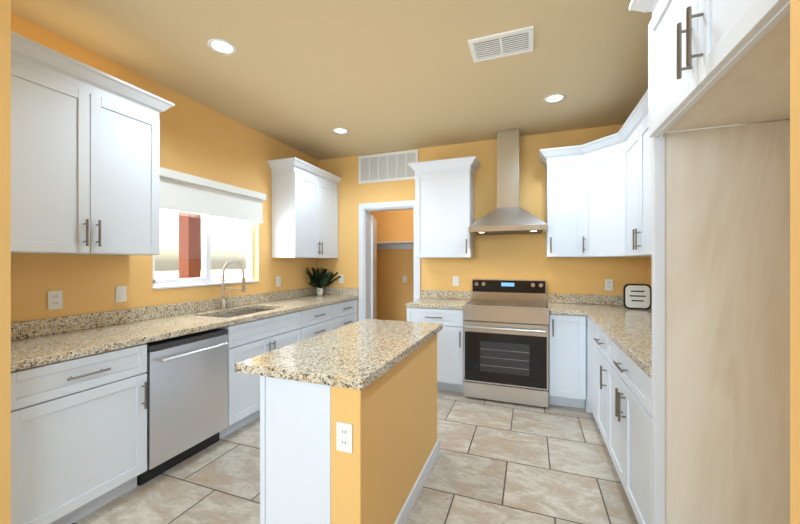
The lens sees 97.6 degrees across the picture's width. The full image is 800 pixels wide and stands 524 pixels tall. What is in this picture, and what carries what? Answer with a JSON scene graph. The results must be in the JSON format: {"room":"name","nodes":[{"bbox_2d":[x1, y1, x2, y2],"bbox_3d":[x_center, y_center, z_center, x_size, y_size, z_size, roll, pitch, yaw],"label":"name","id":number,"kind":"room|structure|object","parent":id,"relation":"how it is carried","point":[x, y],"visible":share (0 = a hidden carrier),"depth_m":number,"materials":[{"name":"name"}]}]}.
{"room":"kitchen","nodes":[
{"label":"kitchen","id":0,"kind":"room"},
{"bbox_2d":[0,0,10,523],"bbox_3d":[-2.686,-0.025,1.815,2.100,2.830,0.130,0,0,20],"label":"wall","id":1,"kind":"structure","parent":0,"point":[5,261],"depth_m":1.50,"materials":[{"name":"brown paint"}]},
{"bbox_2d":[11,13,317,322],"bbox_3d":[-1.540,-0.025,4.136,0.150,2.830,5.020,0,0,20],"label":"wall","id":2,"kind":"structure","parent":0,"point":[199,140],"depth_m":2.91,"materials":[{"name":"brown paint"}]},
{"bbox_2d":[48,290,62,309],"bbox_3d":[-2.172,0.240,2.205,0.009,0.116,0.072,0,0,20],"label":"electrical outlet","id":3,"kind":"object","parent":2,"relation":"attached to","point":[55,299],"visible":1,"depth_m":2.20,"materials":[{"name":"white plastic"}]},
{"bbox_2d":[11,31,174,254],"bbox_3d":[-1.992,-0.603,2.155,0.377,1.105,0.994,0,0,20],"label":"upper cabinet","id":4,"kind":"object","parent":2,"relation":"attached to","point":[85,159],"visible":0.9,"depth_m":2.06,"materials":[{"name":"white wood"}]},
{"bbox_2d":[116,286,126,302],"bbox_3d":[-2.039,0.235,2.561,0.010,0.116,0.072,0,0,20],"label":"light switch","id":5,"kind":"object","parent":2,"relation":"attached to","point":[121,293],"visible":1,"depth_m":2.56,"materials":[{"name":"white plastic"}]},
{"bbox_2d":[153,167,265,289],"bbox_3d":[-1.790,-0.266,3.336,0.200,0.972,1.235,0,0,20],"label":"window","id":6,"kind":"structure","parent":2,"relation":"in","point":[206,199],"depth_m":3.29,"materials":[{"name":"white"}]},
{"bbox_2d":[276,277,280,286],"bbox_3d":[-1.443,0.232,4.164,0.009,0.116,0.072,0,0,20],"label":"electrical outlet","id":7,"kind":"object","parent":2,"relation":"attached to","point":[278,281],"visible":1,"depth_m":4.16,"materials":[{"name":"white plastic"}]},
{"bbox_2d":[267,157,341,257],"bbox_3d":[-1.157,-0.603,4.402,0.377,1.105,1.029,0,0,20],"label":"upper cabinet","id":8,"kind":"object","parent":2,"relation":"attached to","point":[304,209],"visible":1,"depth_m":4.08,"materials":[{"name":"white wood"}]},
{"bbox_2d":[11,0,651,159],"bbox_3d":[-0.127,-1.490,1.381,7.500,0.100,9.200,0,0,20],"label":"ceiling","id":9,"kind":"structure","parent":0,"point":[306,77],"depth_m":2.53,"materials":[{"name":"beige paint"}]},
{"bbox_2d":[207,38,236,54],"bbox_3d":[-1.188,-1.437,2.341,0.176,0.006,0.176,0,0,20],"label":"recessed light","id":10,"kind":"object","parent":9,"relation":"in","point":[221,46],"visible":1,"depth_m":2.34,"materials":[{"name":"white plastic"}]},
{"bbox_2d":[332,128,348,133],"bbox_3d":[-0.653,-1.437,3.838,0.176,0.006,0.176,0,0,20],"label":"recessed light","id":11,"kind":"object","parent":9,"relation":"in","point":[340,130],"visible":1,"depth_m":3.84,"materials":[{"name":"white plastic"}]},
{"bbox_2d":[468,26,533,62],"bbox_3d":[0.671,-1.435,2.322,0.400,0.010,0.260,0,0,20],"label":"ceiling vent","id":12,"kind":"object","parent":9,"relation":"in","point":[505,44],"visible":1,"depth_m":2.31,"materials":[{"name":"white plastic"}]},
{"bbox_2d":[544,94,564,103],"bbox_3d":[1.359,-1.437,3.080,0.176,0.006,0.176,0,0,20],"label":"recessed light","id":13,"kind":"object","parent":9,"relation":"in","point":[553,98],"visible":1,"depth_m":3.08,"materials":[{"name":"white plastic"}]},
{"bbox_2d":[72,390,637,523],"bbox_3d":[-0.127,1.440,1.381,7.500,0.100,9.200,0,0,20],"label":"floor","id":14,"kind":"structure","parent":0,"point":[498,462],"depth_m":2.25,"materials":[{"name":"tile"}]},
{"bbox_2d":[11,344,146,523],"bbox_3d":[-1.921,0.941,1.942,0.658,0.899,0.630,0,0,20],"label":"base cabinet","id":15,"kind":"object","parent":14,"relation":"on","point":[78,438],"visible":0.94,"depth_m":1.81,"materials":[{"name":"white wood"}]},
{"bbox_2d":[137,328,227,485],"bbox_3d":[-1.681,0.954,2.513,0.651,0.872,0.592,0,0,20],"label":"dishwasher","id":16,"kind":"object","parent":14,"relation":"on","point":[187,396],"visible":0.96,"depth_m":2.36,"materials":[{"name":"silver metal"}]},
{"bbox_2d":[218,311,300,438],"bbox_3d":[-1.440,0.941,3.235,0.658,0.899,0.914,0,0,20],"label":"base cabinet","id":17,"kind":"object","parent":14,"relation":"on","point":[250,339],"visible":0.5,"depth_m":2.93,"materials":[{"name":"white wood"}]},
{"bbox_2d":[11,260,358,371],"bbox_3d":[-1.448,0.343,3.243,0.638,0.725,3.404,0,0,20],"label":"countertop","id":18,"kind":"structure","parent":17,"relation":"on","point":[35,343],"depth_m":2.46,"materials":[{"name":"stone"}]},
{"bbox_2d":[220,260,246,309],"bbox_3d":[-1.565,0.215,3.310,0.300,0.470,0.087,0,0,20],"label":"faucet","id":19,"kind":"object","parent":18,"relation":"on","point":[223,301],"depth_m":3.32,"materials":[{"name":"silver metal"}]},
{"bbox_2d":[306,267,340,295],"bbox_3d":[-1.018,0.261,4.642,0.419,0.376,0.420,0,0,20],"label":"potted plant","id":20,"kind":"object","parent":18,"relation":"on","point":[319,279],"visible":1,"depth_m":4.65,"materials":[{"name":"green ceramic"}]},
{"bbox_2d":[299,304,332,340],"bbox_3d":[-1.174,0.941,3.952,0.658,0.899,0.610,0,0,20],"label":"base cabinet","id":21,"kind":"object","parent":14,"relation":"on","point":[315,321],"visible":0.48,"depth_m":3.82,"materials":[{"name":"white wood"}]},
{"bbox_2d":[333,299,356,329],"bbox_3d":[-0.956,0.941,4.538,0.658,0.899,0.634,0,0,20],"label":"base cabinet","id":22,"kind":"object","parent":14,"relation":"on","point":[344,313],"visible":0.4,"depth_m":4.40,"materials":[{"name":"white wood"}]},
{"bbox_2d":[260,335,439,523],"bbox_3d":[-0.170,0.940,2.068,0.520,0.900,1.249,0,0,20],"label":"kitchen island","id":23,"kind":"object","parent":14,"relation":"on","point":[304,479],"depth_m":1.53,"materials":[{"name":"brown paint"}]},
{"bbox_2d":[235,319,442,390],"bbox_3d":[-0.211,0.470,2.058,0.630,0.040,1.310,0,0,20],"label":"island countertop","id":24,"kind":"structure","parent":23,"relation":"on","point":[351,357],"depth_m":1.68,"materials":[{"name":"beige stone"}]},
{"bbox_2d":[336,421,352,452],"bbox_3d":[-0.225,0.710,1.417,0.072,0.116,0.009,0,0,20],"label":"outlet","id":25,"kind":"object","parent":23,"relation":"attached to","point":[344,437],"visible":1,"depth_m":1.41,"materials":[{"name":"white plastic"}]},
{"bbox_2d":[407,307,463,392],"bbox_3d":[0.465,0.941,3.996,0.626,0.899,0.658,0,0,20],"label":"base cabinet","id":26,"kind":"object","parent":14,"relation":"on","point":[450,355],"visible":0.58,"depth_m":3.68,"materials":[{"name":"white wood"}]},
{"bbox_2d":[405,290,471,309],"bbox_3d":[0.465,0.420,4.007,0.635,0.140,0.638,0,0,20],"label":"countertop","id":27,"kind":"structure","parent":26,"relation":"on","point":[443,299],"depth_m":4.18,"materials":[{"name":"stone"}]},
{"bbox_2d":[463,279,548,407],"bbox_3d":[1.124,0.795,3.704,0.805,1.190,0.734,0,0,20],"label":"range","id":28,"kind":"object","parent":14,"relation":"on","point":[506,340],"visible":1,"depth_m":3.45,"materials":[{"name":"silver metal"}]},
{"bbox_2d":[549,314,585,408],"bbox_3d":[1.668,0.941,3.549,0.315,0.899,0.658,0,0,20],"label":"base cabinet","id":29,"kind":"object","parent":14,"relation":"on","point":[567,360],"visible":0.9,"depth_m":3.29,"materials":[{"name":"white wood"}]},
{"bbox_2d":[585,316,591,412],"bbox_3d":[2.123,0.941,3.412,0.624,0.899,0.598,0,0,20],"label":"base cabinet","id":30,"kind":"object","parent":14,"relation":"on","point":[587,408],"visible":0.07,"depth_m":3.24,"materials":[{"name":"white wood"}]},
{"bbox_2d":[587,317,596,422],"bbox_3d":[1.693,0.941,2.969,0.120,0.899,0.477,0,0,20],"label":"base cabinet","id":31,"kind":"object","parent":14,"relation":"on","point":[591,365],"visible":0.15,"depth_m":2.95,"materials":[{"name":"white wood"}]},
{"bbox_2d":[594,327,607,448],"bbox_3d":[1.754,0.941,2.470,0.658,0.899,0.410,0,0,20],"label":"base cabinet","id":32,"kind":"object","parent":14,"relation":"on","point":[601,340],"visible":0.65,"depth_m":2.55,"materials":[{"name":"white wood"}]},
{"bbox_2d":[608,338,651,523],"bbox_3d":[1.522,0.941,1.846,0.658,0.899,0.915,0,0,20],"label":"base cabinet","id":33,"kind":"object","parent":14,"relation":"on","point":[630,416],"visible":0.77,"depth_m":1.83,"materials":[{"name":"white wood"}]},
{"bbox_2d":[546,293,651,378],"bbox_3d":[1.642,0.420,2.578,0.944,0.140,2.496,0,0,20],"label":"countertop","id":34,"kind":"structure","parent":33,"relation":"on","point":[627,332],"depth_m":2.79,"materials":[{"name":"stone"}]},
{"bbox_2d":[623,284,651,309],"bbox_3d":[2.264,0.329,3.349,0.225,0.240,0.063,0,0,20],"label":"decorative sign","id":35,"kind":"object","parent":34,"relation":"on","point":[637,296],"visible":1,"depth_m":3.32,"materials":[{"name":"white"}]},
{"bbox_2d":[652,120,789,523],"bbox_3d":[1.344,0.430,1.335,0.636,1.919,0.038,0,0,20],"label":"panel","id":36,"kind":"object","parent":14,"relation":"on","point":[720,325],"visible":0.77,"depth_m":1.37,"materials":[{"name":"brown wood"}]},
{"bbox_2d":[370,210,413,320],"bbox_3d":[0.140,-0.025,6.056,1.660,2.830,0.250,0,0,20],"label":"wall","id":37,"kind":"structure","parent":0,"point":[395,293],"depth_m":6.01,"materials":[{"name":"brown paint"}]},
{"bbox_2d":[370,241,413,249],"bbox_3d":[0.040,-0.275,5.788,1.650,0.110,0.317,0,0,20],"label":"shelf","id":38,"kind":"object","parent":37,"relation":"attached to","point":[398,245],"visible":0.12,"depth_m":5.93,"materials":[{"name":"white wood"}]},
{"bbox_2d":[402,276,406,282],"bbox_3d":[0.075,0.290,5.941,0.072,0.116,0.009,0,0,20],"label":"outlet","id":39,"kind":"object","parent":37,"relation":"attached to","point":[404,279],"visible":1,"depth_m":5.94,"materials":[{"name":"white plastic"}]},
{"bbox_2d":[318,124,645,320],"bbox_3d":[0.780,-0.025,4.314,4.075,2.830,0.150,0,0,20],"label":"wall","id":40,"kind":"structure","parent":0,"point":[515,256],"depth_m":4.12,"materials":[{"name":"brown paint"}]},
{"bbox_2d":[339,275,343,282],"bbox_3d":[-0.811,0.234,4.819,0.072,0.116,0.009,0,0,20],"label":"electrical outlet","id":41,"kind":"object","parent":40,"relation":"attached to","point":[341,279],"visible":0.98,"depth_m":4.81,"materials":[{"name":"white plastic"}]},
{"bbox_2d":[371,215,376,318],"bbox_3d":[-0.388,0.365,5.191,0.035,2.030,0.700,0,0,0],"label":"pantry door","id":42,"kind":"structure","parent":40,"relation":"in","point":[373,268],"depth_m":4.92,"materials":[{"name":"white wood"}]},
{"bbox_2d":[358,149,417,183],"bbox_3d":[-0.165,-1.240,4.577,0.840,0.370,0.012,0,0,20],"label":"air vent","id":43,"kind":"object","parent":40,"relation":"in","point":[386,167],"visible":0.9,"depth_m":4.58,"materials":[{"name":"white plastic"}]},
{"bbox_2d":[359,200,419,320],"bbox_3d":[-0.123,0.302,4.640,0.865,2.175,0.168,0,0,20],"label":"door frame","id":44,"kind":"structure","parent":40,"relation":"attached to","point":[365,209],"depth_m":4.70,"materials":[{"name":"white wood"}]},
{"bbox_2d":[408,156,479,257],"bbox_3d":[0.523,-0.603,4.125,0.784,1.105,0.377,0,0,20],"label":"upper cabinet","id":45,"kind":"object","parent":40,"relation":"attached to","point":[444,204],"visible":1,"depth_m":4.00,"materials":[{"name":"white wood"}]},
{"bbox_2d":[453,276,458,285],"bbox_3d":[0.679,0.232,4.265,0.072,0.116,0.009,0,0,20],"label":"electrical outlet","id":46,"kind":"object","parent":40,"relation":"attached to","point":[455,280],"visible":1,"depth_m":4.26,"materials":[{"name":"white plastic"}]},
{"bbox_2d":[468,128,547,234],"bbox_3d":[1.177,-0.875,3.816,0.780,1.125,0.500,0,0,20],"label":"range hood","id":47,"kind":"object","parent":40,"relation":"attached to","point":[508,215],"visible":1,"depth_m":3.78,"materials":[{"name":"silver metal"}]},
{"bbox_2d":[605,279,612,289],"bbox_3d":[2.207,0.242,3.697,0.072,0.116,0.009,0,0,20],"label":"electrical outlet","id":48,"kind":"object","parent":40,"relation":"attached to","point":[608,284],"visible":1,"depth_m":3.69,"materials":[{"name":"white plastic"}]},
{"bbox_2d":[646,257,651,288],"bbox_3d":[1.994,-0.025,1.947,0.150,2.830,3.440,0,0,20],"label":"wall","id":49,"kind":"structure","parent":0,"point":[648,270],"depth_m":3.49,"materials":[{"name":"orange paint"}]},
{"bbox_2d":[543,89,789,256],"bbox_3d":[1.641,-0.603,2.579,0.948,1.104,2.496,0,0,20],"label":"upper cabinet","id":50,"kind":"object","parent":49,"relation":"attached to","point":[598,197],"depth_m":3.30,"materials":[{"name":"white wood"}]},
{"bbox_2d":[629,0,789,137],"bbox_3d":[1.164,-0.815,0.953,0.706,0.610,0.987,0,0,20],"label":"upper cabinet","id":51,"kind":"object","parent":49,"relation":"attached to","point":[714,63],"visible":1,"depth_m":1.06,"materials":[{"name":"white wood"}]},
{"bbox_2d":[790,0,799,523],"bbox_3d":[1.857,-0.025,0.088,2.580,2.830,0.140,0,0,20],"label":"wall","id":52,"kind":"structure","parent":0,"point":[794,261],"depth_m":0.59,"materials":[{"name":"brown paint"}]},
{"label":"outside","id":53,"kind":"structure","parent":0,"visible":0},
{"bbox_2d":[155,269,246,279],"bbox_3d":[-26.020,1.690,20.346,57.039,0.100,100.000,0,0,20],"label":"ground","id":54,"kind":"structure","parent":53,"point":[175,274],"depth_m":45.92,"materials":[{"name":"beige"}]},
{"bbox_2d":[179,211,200,277],"bbox_3d":[-3.557,-0.185,5.927,0.230,3.650,0.230,0,0,20],"label":"post","id":55,"kind":"object","parent":54,"relation":"on","point":[183,257],"depth_m":5.84,"materials":[{"name":"brown"}]}
]}

